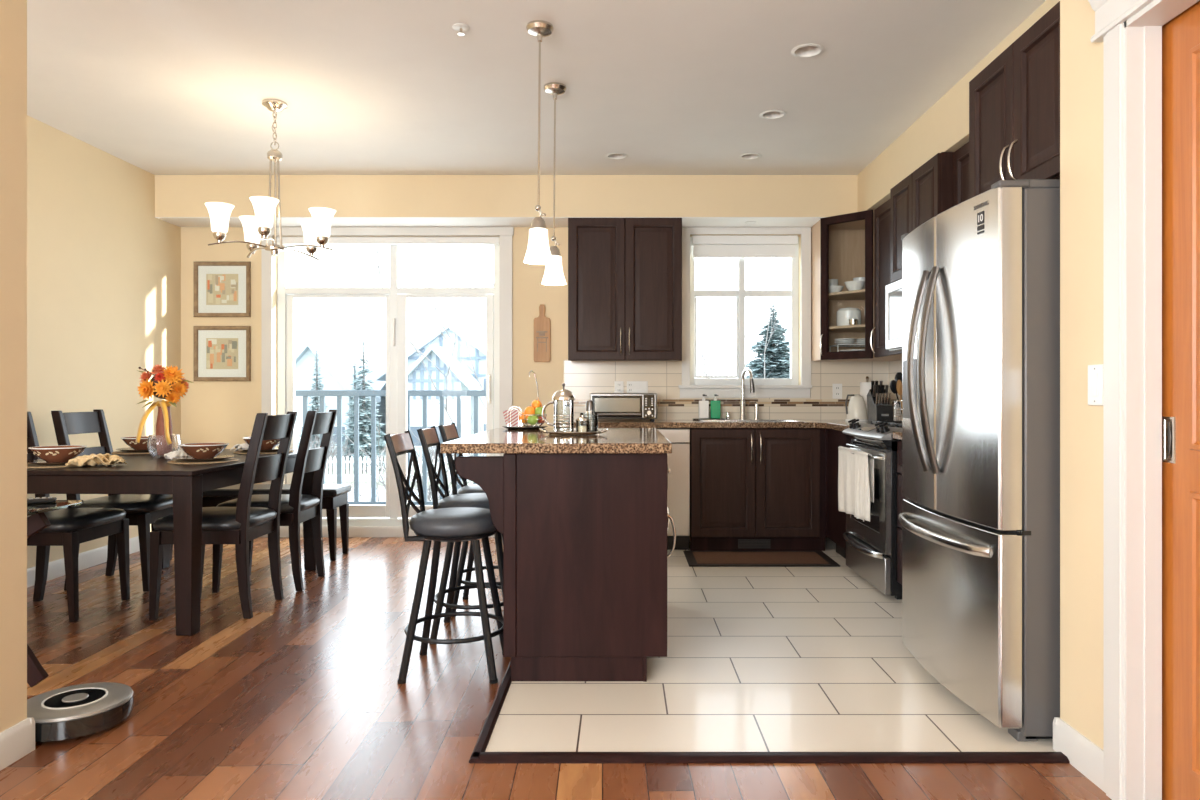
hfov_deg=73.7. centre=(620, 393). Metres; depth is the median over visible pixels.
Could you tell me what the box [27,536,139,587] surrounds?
baseboard
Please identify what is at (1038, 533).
panel
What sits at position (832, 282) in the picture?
cup
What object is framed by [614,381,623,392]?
wall outlet
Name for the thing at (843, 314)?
casserole dish
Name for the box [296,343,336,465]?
conifer tree
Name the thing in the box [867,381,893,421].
knife block
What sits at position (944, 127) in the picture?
wall
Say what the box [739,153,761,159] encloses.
recessed light
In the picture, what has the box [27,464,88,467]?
placemat
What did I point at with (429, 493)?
bare shrub
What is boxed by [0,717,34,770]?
baseboard
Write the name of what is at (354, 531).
baseboard
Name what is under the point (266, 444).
bowl
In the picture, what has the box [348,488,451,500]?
road
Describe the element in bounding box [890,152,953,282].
upper cabinet
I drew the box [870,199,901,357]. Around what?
upper cabinet
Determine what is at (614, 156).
recessed light
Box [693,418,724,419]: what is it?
soap tray
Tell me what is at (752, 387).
kitchen faucet
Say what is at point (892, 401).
trim
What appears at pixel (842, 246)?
upper cabinet
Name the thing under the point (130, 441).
bowl
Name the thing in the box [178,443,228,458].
bowl
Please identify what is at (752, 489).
base cabinet
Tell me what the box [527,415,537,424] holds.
apple
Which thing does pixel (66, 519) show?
seat cushion
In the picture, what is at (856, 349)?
plate
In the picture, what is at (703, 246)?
roller blind
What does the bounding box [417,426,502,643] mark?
bar stool
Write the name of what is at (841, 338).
plate
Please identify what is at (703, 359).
bare tree
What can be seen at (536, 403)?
orange
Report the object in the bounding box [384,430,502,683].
bar stool
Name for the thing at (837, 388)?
wall outlet
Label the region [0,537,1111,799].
floor
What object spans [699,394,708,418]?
soap bottle
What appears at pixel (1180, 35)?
door
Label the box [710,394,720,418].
soap bottle
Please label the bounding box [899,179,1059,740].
refrigerator
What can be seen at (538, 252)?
pendant lamp
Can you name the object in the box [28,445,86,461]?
bowl
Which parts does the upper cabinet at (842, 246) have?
handle, door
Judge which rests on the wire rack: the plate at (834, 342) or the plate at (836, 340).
the plate at (834, 342)
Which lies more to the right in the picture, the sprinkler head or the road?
the sprinkler head
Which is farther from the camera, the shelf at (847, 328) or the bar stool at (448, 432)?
the shelf at (847, 328)
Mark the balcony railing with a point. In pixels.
(305, 393)
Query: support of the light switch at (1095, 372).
attached to the wall at (1081, 60)
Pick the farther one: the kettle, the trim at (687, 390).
the trim at (687, 390)
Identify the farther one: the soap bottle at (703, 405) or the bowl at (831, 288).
the soap bottle at (703, 405)
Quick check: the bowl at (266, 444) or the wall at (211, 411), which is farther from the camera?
the wall at (211, 411)
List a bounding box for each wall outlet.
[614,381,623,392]
[833,384,841,398]
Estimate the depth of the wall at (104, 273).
5.21 m
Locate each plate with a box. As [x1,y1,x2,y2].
[27,459,67,464]
[116,447,148,451]
[173,455,233,461]
[238,447,278,451]
[627,381,647,392]
[834,338,855,339]
[834,342,855,343]
[835,340,855,341]
[839,349,864,350]
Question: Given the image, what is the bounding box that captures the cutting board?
[534,304,550,361]
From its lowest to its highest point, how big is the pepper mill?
0.160 m
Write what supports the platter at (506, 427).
on the island countertop at (497, 440)
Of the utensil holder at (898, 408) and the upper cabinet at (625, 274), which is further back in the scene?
the upper cabinet at (625, 274)
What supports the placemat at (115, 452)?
on the dining table at (142, 473)
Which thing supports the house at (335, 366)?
on the lawn
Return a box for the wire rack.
[830,344,864,351]
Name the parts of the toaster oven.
door, handle, control panel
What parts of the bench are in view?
leg, seat frame, leg, leg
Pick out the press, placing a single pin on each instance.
(563, 395)
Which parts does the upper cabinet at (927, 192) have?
door, door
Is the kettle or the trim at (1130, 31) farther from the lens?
the kettle
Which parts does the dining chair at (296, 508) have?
leg, leg, seat frame, leg, rail, rail, leg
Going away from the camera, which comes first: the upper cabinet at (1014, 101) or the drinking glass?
the upper cabinet at (1014, 101)
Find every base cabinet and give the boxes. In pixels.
[690,428,824,550]
[825,428,850,558]
[897,440,907,584]
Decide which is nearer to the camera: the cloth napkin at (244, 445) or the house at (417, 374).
the cloth napkin at (244, 445)
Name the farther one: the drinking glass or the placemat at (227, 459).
the placemat at (227, 459)
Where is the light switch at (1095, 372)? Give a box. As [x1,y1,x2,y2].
[1088,364,1102,405]
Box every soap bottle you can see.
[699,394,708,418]
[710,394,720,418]
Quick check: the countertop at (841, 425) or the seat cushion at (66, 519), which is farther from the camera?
the countertop at (841, 425)
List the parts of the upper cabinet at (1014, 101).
door, handle, handle, door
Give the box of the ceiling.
[27,0,1045,174]
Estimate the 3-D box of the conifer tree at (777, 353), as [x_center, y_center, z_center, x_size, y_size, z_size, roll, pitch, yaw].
[4.861,0.873,25.975,6.600,7.183,6.840,0,0,0]
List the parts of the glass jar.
lid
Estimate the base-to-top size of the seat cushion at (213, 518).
0.063 m
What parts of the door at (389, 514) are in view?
fixed panel, sliding panel, handle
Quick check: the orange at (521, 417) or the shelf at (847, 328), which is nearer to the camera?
the orange at (521, 417)
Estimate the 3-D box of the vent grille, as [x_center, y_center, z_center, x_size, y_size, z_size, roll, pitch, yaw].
[0.950,1.067,5.695,0.230,0.065,0.010,0,0,0]
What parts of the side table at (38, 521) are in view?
leg, leg, glass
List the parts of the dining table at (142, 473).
leg, leg, leg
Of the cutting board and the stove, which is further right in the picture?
the stove
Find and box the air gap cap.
[726,412,729,419]
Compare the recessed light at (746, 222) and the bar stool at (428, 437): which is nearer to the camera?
the bar stool at (428, 437)
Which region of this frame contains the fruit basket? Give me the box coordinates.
[519,370,546,426]
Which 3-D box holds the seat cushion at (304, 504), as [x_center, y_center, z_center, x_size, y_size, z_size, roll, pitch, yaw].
[-2.070,0.643,4.720,0.492,0.063,0.495,0,0,-2]
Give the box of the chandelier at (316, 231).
[205,99,335,259]
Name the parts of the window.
sash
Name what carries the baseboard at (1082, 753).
attached to the wall at (1081, 60)
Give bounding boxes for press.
[542,383,574,431]
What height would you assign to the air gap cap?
0.063 m
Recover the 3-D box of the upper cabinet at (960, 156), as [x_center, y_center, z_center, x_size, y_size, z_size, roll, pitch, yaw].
[1.922,-0.780,3.830,0.338,1.051,0.960,0,0,0]
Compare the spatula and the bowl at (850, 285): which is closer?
the spatula
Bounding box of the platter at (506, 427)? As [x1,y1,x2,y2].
[502,425,547,429]
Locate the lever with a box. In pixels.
[749,402,758,419]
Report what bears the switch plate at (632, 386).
attached to the tiled wall at (582, 378)
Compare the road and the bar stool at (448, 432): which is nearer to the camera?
the bar stool at (448, 432)
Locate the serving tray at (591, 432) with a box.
[539,428,608,434]
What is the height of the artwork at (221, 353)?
0.242 m
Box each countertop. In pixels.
[440,428,671,452]
[557,420,897,430]
[893,431,901,439]
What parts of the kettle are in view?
handle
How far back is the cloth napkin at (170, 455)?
4.26 m
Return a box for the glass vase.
[147,434,180,457]
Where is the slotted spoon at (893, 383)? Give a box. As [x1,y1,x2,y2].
[890,380,901,413]
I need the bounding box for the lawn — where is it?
[325,457,472,487]
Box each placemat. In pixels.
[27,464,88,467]
[111,451,149,453]
[167,458,238,463]
[233,450,292,453]
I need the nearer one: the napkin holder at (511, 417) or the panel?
the panel
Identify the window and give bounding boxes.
[690,235,798,384]
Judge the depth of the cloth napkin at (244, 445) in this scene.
4.91 m
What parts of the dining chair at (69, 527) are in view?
rail, leg, leg, seat frame, leg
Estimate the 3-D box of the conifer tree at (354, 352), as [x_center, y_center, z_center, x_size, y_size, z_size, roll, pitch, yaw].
[-15.107,0.584,45.419,1.693,7.073,1.771,0,0,-10]
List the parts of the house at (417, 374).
pane, timber trim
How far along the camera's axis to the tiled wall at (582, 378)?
6.26 m
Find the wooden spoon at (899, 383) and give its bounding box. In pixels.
[896,380,901,408]
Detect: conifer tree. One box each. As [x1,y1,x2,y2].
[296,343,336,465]
[336,334,385,471]
[342,342,361,459]
[745,304,789,377]
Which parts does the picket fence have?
rail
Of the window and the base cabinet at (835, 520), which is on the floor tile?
the base cabinet at (835, 520)
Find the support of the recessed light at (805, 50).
in the ceiling
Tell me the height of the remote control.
0.020 m
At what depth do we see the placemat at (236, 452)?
4.77 m
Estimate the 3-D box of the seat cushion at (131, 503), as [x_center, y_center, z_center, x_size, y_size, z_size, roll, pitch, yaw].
[-2.910,0.643,4.745,0.492,0.063,0.495,0,0,0]
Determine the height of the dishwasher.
0.873 m
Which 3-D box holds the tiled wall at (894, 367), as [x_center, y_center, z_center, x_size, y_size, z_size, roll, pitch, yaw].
[2.096,-0.033,4.860,0.008,0.465,2.820,0,0,0]
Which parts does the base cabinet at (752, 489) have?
door, handle, handle, door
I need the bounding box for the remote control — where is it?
[27,497,56,503]
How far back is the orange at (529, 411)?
4.24 m
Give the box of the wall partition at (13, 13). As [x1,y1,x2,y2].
[0,0,26,732]
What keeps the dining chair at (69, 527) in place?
on the floor
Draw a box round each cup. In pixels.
[829,279,837,285]
[849,319,857,324]
[853,277,864,288]
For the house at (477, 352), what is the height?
8.600 m
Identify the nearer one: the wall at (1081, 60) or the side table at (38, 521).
the wall at (1081, 60)
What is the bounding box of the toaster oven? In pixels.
[590,393,656,420]
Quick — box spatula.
[895,372,901,395]
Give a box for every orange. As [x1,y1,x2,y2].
[519,412,527,422]
[524,406,534,415]
[531,400,541,408]
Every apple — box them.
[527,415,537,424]
[535,405,545,416]
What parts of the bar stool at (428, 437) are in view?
post, rail, post, leg, leg, seat, leg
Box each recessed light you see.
[605,153,627,159]
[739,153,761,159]
[745,221,755,223]
[760,110,786,119]
[791,44,824,57]
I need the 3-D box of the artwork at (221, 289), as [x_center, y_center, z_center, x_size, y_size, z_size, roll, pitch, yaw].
[-3.120,-0.819,6.260,0.250,0.243,0.001,0,0,0]
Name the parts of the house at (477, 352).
timber trim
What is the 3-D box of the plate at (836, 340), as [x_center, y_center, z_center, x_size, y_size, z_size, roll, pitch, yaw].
[1.680,-0.391,6.000,0.156,0.018,0.156,0,0,0]
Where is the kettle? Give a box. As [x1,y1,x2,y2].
[845,394,867,420]
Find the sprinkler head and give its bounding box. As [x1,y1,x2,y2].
[453,23,468,35]
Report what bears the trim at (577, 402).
attached to the tiled wall at (582, 378)
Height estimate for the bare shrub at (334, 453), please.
2.925 m
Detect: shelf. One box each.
[829,289,864,299]
[829,324,864,331]
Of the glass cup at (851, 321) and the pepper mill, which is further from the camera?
the glass cup at (851, 321)
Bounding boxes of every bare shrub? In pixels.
[295,401,336,466]
[298,422,360,474]
[333,426,470,500]
[342,409,484,500]
[383,409,473,474]
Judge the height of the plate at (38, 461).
0.019 m
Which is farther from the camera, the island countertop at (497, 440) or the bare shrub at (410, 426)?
the bare shrub at (410, 426)
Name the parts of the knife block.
knife handle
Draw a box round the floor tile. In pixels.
[485,537,1055,751]
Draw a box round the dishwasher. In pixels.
[656,428,689,549]
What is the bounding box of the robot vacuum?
[27,682,133,741]
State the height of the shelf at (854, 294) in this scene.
0.018 m
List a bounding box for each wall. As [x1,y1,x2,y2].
[27,115,180,568]
[155,0,1059,216]
[181,227,810,483]
[564,360,887,419]
[888,360,901,420]
[1060,0,1199,748]
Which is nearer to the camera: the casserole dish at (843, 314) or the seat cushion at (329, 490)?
the seat cushion at (329, 490)
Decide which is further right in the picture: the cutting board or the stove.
the stove
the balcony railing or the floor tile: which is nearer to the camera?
the floor tile
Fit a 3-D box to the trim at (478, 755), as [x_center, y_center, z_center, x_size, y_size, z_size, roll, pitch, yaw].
[0.462,1.118,4.338,1.847,0.024,3.825,0,0,0]
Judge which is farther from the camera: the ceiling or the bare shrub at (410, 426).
the bare shrub at (410, 426)
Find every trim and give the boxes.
[261,227,513,536]
[469,660,1069,762]
[564,399,849,406]
[678,227,811,397]
[891,399,899,406]
[1088,0,1198,799]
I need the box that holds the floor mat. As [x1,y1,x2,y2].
[683,551,839,566]
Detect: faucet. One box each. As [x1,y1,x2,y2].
[739,368,754,419]
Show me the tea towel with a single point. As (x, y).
(856, 470)
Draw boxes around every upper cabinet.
[568,218,681,360]
[811,210,901,360]
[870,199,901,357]
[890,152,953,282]
[953,142,968,206]
[969,1,1059,198]
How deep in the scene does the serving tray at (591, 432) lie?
3.64 m
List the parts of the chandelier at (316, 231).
lamp shade, arm, lamp shade, arm, lamp shade, arm, stem, chain, stem, stem, arm, arm, lamp shade, lamp shade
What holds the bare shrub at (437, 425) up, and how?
on the lawn
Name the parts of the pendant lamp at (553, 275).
lamp shade, rod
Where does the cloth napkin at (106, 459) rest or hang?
on the dining table at (142, 473)
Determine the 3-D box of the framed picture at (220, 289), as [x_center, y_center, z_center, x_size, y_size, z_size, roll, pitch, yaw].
[-3.120,-0.819,6.256,0.440,0.433,0.024,0,0,0]
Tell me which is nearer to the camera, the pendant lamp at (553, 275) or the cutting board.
the pendant lamp at (553, 275)
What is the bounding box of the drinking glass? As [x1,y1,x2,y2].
[579,413,597,431]
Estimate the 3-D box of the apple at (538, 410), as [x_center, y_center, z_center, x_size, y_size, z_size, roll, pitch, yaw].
[-0.433,0.091,4.275,0.062,0.063,0.061,0,0,0]
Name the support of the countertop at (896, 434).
on the base cabinet at (900, 496)
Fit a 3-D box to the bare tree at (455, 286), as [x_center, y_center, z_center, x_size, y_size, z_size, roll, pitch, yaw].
[-2.701,-1.530,17.996,6.250,11.312,8.651,0,0,0]
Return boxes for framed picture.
[193,262,250,316]
[193,326,250,380]
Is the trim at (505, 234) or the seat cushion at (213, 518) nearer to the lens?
the seat cushion at (213, 518)
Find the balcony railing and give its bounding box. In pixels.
[295,390,485,504]
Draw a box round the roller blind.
[692,235,797,257]
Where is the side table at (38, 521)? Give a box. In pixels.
[27,500,82,686]
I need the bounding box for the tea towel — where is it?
[838,446,873,521]
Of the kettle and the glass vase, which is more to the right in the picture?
the kettle
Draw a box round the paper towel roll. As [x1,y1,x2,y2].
[860,376,874,414]
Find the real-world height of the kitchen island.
0.890 m
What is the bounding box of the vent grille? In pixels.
[738,539,770,548]
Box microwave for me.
[886,279,901,350]
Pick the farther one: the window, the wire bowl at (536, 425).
the window
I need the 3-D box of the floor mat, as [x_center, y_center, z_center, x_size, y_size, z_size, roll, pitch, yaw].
[0.930,1.111,5.415,0.980,0.010,0.490,0,0,0]
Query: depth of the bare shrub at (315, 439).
17.49 m
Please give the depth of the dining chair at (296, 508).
4.57 m
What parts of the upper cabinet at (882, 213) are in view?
handle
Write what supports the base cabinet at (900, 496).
on the floor tile
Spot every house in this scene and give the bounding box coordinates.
[295,341,380,460]
[356,366,385,453]
[375,323,485,455]
[407,345,481,463]
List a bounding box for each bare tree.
[356,247,493,455]
[695,258,789,377]
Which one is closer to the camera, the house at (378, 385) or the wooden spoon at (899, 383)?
the wooden spoon at (899, 383)
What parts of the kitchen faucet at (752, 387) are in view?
spout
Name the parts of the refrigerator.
dispenser panel, handle, door, handle, handle, freezer drawer, door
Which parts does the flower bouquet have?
flower, flower, flower, flower, flower, flower, flower, flower, flower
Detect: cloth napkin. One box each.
[65,453,126,465]
[164,450,188,459]
[230,443,248,450]
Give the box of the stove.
[842,419,901,599]
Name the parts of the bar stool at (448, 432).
post, rail, post, leg, leg, seat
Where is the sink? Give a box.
[699,420,804,421]
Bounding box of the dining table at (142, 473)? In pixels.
[27,449,316,635]
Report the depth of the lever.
6.16 m
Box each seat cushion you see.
[27,508,125,531]
[71,494,172,513]
[153,507,276,530]
[202,484,351,496]
[216,494,319,513]
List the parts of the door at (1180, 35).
flush pull, panel, panel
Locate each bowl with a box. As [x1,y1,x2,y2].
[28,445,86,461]
[121,436,147,449]
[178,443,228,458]
[242,437,279,449]
[519,414,546,426]
[829,286,843,292]
[844,281,864,290]
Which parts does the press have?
handle, wire frame, lid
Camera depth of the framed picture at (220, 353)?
6.26 m
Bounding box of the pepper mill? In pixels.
[586,400,593,429]
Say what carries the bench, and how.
on the floor
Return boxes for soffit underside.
[155,217,824,226]
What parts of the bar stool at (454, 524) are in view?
rail, post, leg, post, leg, seat, seat, leg, leg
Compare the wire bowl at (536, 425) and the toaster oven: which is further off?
the toaster oven
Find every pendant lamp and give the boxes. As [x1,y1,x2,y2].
[523,20,553,264]
[541,82,566,285]
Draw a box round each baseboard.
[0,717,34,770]
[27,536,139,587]
[280,526,493,536]
[1053,717,1102,790]
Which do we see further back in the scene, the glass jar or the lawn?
the lawn
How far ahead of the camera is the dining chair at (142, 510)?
4.63 m
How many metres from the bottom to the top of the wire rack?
0.096 m
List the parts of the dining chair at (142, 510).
leg, rail, rail, leg, leg, seat frame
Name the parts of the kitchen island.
panel, handle, handle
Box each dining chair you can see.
[27,412,129,621]
[51,409,172,591]
[149,411,296,619]
[212,409,337,592]
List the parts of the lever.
lever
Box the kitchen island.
[455,453,675,681]
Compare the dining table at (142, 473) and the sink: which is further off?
the sink
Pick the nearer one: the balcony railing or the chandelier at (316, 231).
the chandelier at (316, 231)
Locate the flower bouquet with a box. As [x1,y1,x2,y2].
[135,364,192,444]
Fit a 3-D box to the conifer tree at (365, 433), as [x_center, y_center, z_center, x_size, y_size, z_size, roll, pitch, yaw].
[-13.657,0.473,42.732,3.206,7.294,3.174,0,0,-33]
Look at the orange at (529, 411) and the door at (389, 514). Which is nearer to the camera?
the orange at (529, 411)
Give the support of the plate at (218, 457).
on the placemat at (227, 459)
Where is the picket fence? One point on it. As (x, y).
(330, 461)
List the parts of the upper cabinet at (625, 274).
door, frame, door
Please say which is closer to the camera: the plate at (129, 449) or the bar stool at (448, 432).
the bar stool at (448, 432)
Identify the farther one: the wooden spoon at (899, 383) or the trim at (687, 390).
the trim at (687, 390)
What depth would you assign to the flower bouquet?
4.43 m
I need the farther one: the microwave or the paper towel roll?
the paper towel roll
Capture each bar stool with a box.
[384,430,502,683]
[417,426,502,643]
[438,422,500,616]
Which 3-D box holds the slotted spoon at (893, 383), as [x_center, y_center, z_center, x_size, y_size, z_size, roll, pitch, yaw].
[1.842,0.051,5.312,0.122,0.289,0.021,0,0,-18]
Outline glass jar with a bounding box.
[576,415,589,431]
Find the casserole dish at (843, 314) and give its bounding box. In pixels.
[837,307,860,325]
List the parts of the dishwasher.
control panel, door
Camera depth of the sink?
5.72 m
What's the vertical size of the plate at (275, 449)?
0.019 m
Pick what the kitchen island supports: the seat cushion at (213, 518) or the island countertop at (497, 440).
the island countertop at (497, 440)
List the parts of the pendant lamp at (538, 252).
lamp shade, rod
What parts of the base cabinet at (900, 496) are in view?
drawer, drawer, drawer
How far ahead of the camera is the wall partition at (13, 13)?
2.44 m
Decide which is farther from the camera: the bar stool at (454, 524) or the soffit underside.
the soffit underside
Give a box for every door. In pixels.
[277,236,498,525]
[1162,1,1199,799]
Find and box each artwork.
[206,274,237,304]
[206,338,237,368]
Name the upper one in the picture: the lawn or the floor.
the lawn
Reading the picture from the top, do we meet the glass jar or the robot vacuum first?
the glass jar
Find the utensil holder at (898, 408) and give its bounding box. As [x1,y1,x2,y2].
[894,400,901,420]
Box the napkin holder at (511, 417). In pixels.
[503,406,522,426]
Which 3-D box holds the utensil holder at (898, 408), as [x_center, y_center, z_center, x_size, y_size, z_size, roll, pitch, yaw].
[1.880,0.120,5.330,0.115,0.157,0.115,0,0,0]
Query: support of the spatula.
in the utensil holder at (898, 408)
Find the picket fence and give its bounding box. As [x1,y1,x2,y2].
[325,456,468,480]
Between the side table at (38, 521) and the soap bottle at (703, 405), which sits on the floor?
the side table at (38, 521)
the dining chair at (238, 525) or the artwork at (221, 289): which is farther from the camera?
the artwork at (221, 289)
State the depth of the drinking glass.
3.72 m
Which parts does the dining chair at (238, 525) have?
leg, leg, seat frame, leg, rail, rail, leg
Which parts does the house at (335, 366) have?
pane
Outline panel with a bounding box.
[1012,188,1059,736]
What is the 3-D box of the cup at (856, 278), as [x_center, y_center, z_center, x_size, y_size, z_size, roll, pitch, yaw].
[1.820,-0.816,6.080,0.110,0.130,0.110,0,0,0]
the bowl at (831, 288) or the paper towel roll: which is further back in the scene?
the paper towel roll
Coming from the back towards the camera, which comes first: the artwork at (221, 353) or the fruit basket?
the artwork at (221, 353)
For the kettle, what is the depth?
5.95 m
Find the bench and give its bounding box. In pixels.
[170,484,351,560]
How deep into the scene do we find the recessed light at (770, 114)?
4.67 m

